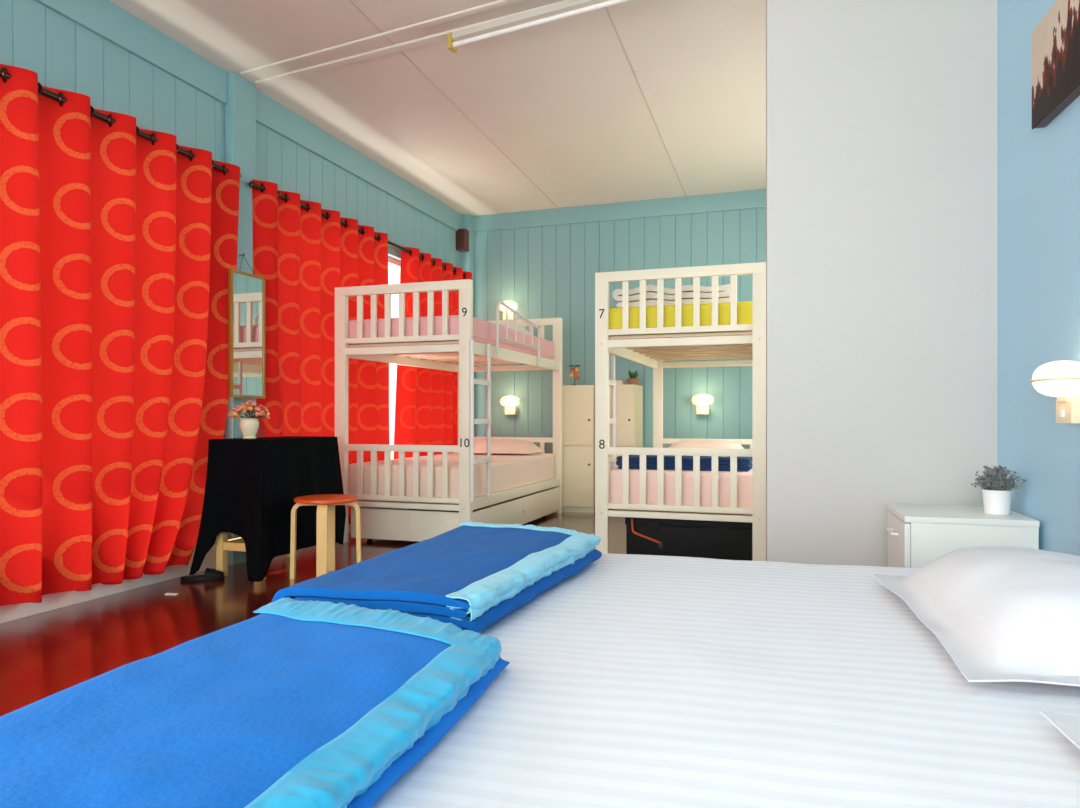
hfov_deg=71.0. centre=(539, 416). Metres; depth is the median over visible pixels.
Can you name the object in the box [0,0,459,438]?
wall
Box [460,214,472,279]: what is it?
trim
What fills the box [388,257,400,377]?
window
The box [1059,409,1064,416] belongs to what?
switch
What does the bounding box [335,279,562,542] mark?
bunk bed
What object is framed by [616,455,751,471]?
blanket
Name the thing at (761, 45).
trim
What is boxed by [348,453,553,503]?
mattress
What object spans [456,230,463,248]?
grille
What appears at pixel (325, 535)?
stool
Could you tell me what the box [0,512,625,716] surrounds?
floor
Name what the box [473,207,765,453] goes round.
wall
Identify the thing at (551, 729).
bed
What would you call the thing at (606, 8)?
trim
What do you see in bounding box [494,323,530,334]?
pillow
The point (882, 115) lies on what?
wall partition
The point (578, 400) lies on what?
locker
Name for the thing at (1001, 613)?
pillow
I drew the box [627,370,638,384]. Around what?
succulent
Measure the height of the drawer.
0.245 m
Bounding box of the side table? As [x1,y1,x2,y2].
[216,532,289,578]
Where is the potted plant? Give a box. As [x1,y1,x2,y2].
[971,465,1025,514]
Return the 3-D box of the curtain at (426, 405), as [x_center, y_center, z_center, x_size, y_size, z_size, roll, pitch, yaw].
[-0.976,-0.329,7.117,0.116,2.313,1.499,0,0,19]
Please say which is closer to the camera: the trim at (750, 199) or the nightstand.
the nightstand
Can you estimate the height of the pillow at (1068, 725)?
0.146 m
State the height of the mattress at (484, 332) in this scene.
0.181 m
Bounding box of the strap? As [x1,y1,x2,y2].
[631,519,662,547]
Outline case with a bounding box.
[625,517,751,560]
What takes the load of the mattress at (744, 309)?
on the bunk bed at (651, 351)
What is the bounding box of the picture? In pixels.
[1032,0,1079,128]
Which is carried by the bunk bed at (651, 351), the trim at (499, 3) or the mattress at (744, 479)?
the mattress at (744, 479)
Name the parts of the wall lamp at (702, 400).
lamp shade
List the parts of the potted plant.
pot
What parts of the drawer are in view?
panel, panel, panel, panel, panel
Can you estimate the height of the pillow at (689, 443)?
0.155 m
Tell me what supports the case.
on the floor
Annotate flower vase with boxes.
[229,400,269,438]
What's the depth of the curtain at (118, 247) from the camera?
3.70 m
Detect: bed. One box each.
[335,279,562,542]
[371,649,1079,807]
[480,553,1079,696]
[595,262,765,560]
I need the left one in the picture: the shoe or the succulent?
the shoe
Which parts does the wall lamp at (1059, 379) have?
lamp shade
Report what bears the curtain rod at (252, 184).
attached to the wall at (64, 54)
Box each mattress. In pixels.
[348,315,553,359]
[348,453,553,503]
[609,301,751,336]
[609,462,751,514]
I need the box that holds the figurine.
[569,365,579,384]
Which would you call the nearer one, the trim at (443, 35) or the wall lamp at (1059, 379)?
the wall lamp at (1059, 379)
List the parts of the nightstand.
handle, drawer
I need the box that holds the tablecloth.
[189,436,345,581]
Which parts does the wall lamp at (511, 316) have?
lamp shade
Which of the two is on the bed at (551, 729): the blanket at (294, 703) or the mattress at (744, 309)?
the blanket at (294, 703)
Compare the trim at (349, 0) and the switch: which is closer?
the switch
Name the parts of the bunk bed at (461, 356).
post, rail, rail, rail, rail, rail, rail, rail, post, post, rail, rail, rail, rail, guard rail, rail, post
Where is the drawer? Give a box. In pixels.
[351,487,558,541]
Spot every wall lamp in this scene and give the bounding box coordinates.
[499,301,517,319]
[499,396,519,414]
[691,394,713,413]
[1030,361,1079,423]
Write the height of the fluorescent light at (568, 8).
0.085 m
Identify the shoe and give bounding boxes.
[180,568,224,581]
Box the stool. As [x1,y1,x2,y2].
[290,494,360,578]
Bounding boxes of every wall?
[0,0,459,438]
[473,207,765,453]
[998,0,1079,555]
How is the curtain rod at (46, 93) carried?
attached to the wall at (64, 54)
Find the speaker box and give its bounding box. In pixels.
[456,228,468,251]
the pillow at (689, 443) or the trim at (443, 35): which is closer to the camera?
the trim at (443, 35)
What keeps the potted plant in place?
on the nightstand
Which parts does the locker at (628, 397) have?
door, door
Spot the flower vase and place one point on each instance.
(249, 426)
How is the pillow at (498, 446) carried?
on the mattress at (508, 471)
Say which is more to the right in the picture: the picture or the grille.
the picture
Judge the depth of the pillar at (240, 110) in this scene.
4.67 m
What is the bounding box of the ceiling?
[109,0,765,215]
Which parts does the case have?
lid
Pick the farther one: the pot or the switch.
the pot
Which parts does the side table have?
leg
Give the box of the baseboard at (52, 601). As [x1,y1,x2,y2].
[0,524,350,622]
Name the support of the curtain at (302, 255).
hanging from the curtain rod at (252, 184)
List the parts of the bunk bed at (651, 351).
post, rail, post, rail, rail, rail, rail, rail, rail, rail, rail, post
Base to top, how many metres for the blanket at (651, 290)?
0.148 m
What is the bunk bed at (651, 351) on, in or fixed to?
on the floor
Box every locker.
[563,385,594,512]
[609,384,642,469]
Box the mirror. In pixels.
[228,256,264,398]
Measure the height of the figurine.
0.199 m
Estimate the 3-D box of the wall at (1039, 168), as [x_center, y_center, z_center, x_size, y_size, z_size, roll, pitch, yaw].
[1.636,-0.600,1.954,0.141,3.000,11.000,0,0,14]
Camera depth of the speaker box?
7.74 m
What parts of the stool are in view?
leg, leg, seat, leg, leg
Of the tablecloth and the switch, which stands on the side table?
the tablecloth
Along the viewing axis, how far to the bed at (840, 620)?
1.49 m
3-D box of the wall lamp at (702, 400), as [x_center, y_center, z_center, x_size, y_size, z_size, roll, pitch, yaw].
[1.525,-0.119,7.101,0.219,0.189,0.146,0,0,19]
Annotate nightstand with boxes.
[886,503,1039,567]
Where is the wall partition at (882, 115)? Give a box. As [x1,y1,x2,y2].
[766,0,997,566]
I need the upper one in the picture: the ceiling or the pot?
the ceiling
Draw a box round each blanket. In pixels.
[0,597,509,807]
[272,521,601,632]
[612,284,729,307]
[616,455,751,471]
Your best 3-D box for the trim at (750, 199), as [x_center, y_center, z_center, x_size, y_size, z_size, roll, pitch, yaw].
[1.194,-2.018,7.280,4.200,0.165,0.022,0,0,19]
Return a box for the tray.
[615,380,625,384]
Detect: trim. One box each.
[35,0,461,230]
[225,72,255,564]
[241,0,521,75]
[255,0,566,85]
[349,0,557,207]
[439,45,765,110]
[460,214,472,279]
[473,189,765,231]
[605,7,685,195]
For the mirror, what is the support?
hanging from the wall hook
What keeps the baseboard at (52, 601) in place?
attached to the wall at (64, 54)
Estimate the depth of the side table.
4.26 m
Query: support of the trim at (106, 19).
attached to the wall at (64, 54)
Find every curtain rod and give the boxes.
[0,69,240,177]
[249,181,466,276]
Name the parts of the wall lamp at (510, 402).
lamp shade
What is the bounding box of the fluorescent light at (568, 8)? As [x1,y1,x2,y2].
[447,0,630,52]
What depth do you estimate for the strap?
4.84 m
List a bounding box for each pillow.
[454,439,544,453]
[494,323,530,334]
[668,439,743,456]
[872,546,1079,685]
[1040,711,1079,748]
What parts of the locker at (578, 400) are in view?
door, door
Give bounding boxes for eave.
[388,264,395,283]
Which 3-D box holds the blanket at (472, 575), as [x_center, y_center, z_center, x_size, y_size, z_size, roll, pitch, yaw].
[-0.155,0.349,1.799,0.491,0.084,0.896,0,0,14]
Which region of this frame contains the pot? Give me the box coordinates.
[627,378,638,384]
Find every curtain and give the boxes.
[0,64,239,605]
[252,179,388,523]
[393,246,471,458]
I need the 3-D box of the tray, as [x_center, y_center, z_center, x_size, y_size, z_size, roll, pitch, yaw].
[0.710,-0.322,7.191,0.186,0.044,0.146,0,0,19]
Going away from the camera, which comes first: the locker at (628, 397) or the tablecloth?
the tablecloth
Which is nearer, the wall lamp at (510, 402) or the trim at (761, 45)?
the trim at (761, 45)
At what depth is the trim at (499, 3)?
4.14 m
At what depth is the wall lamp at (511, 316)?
7.70 m

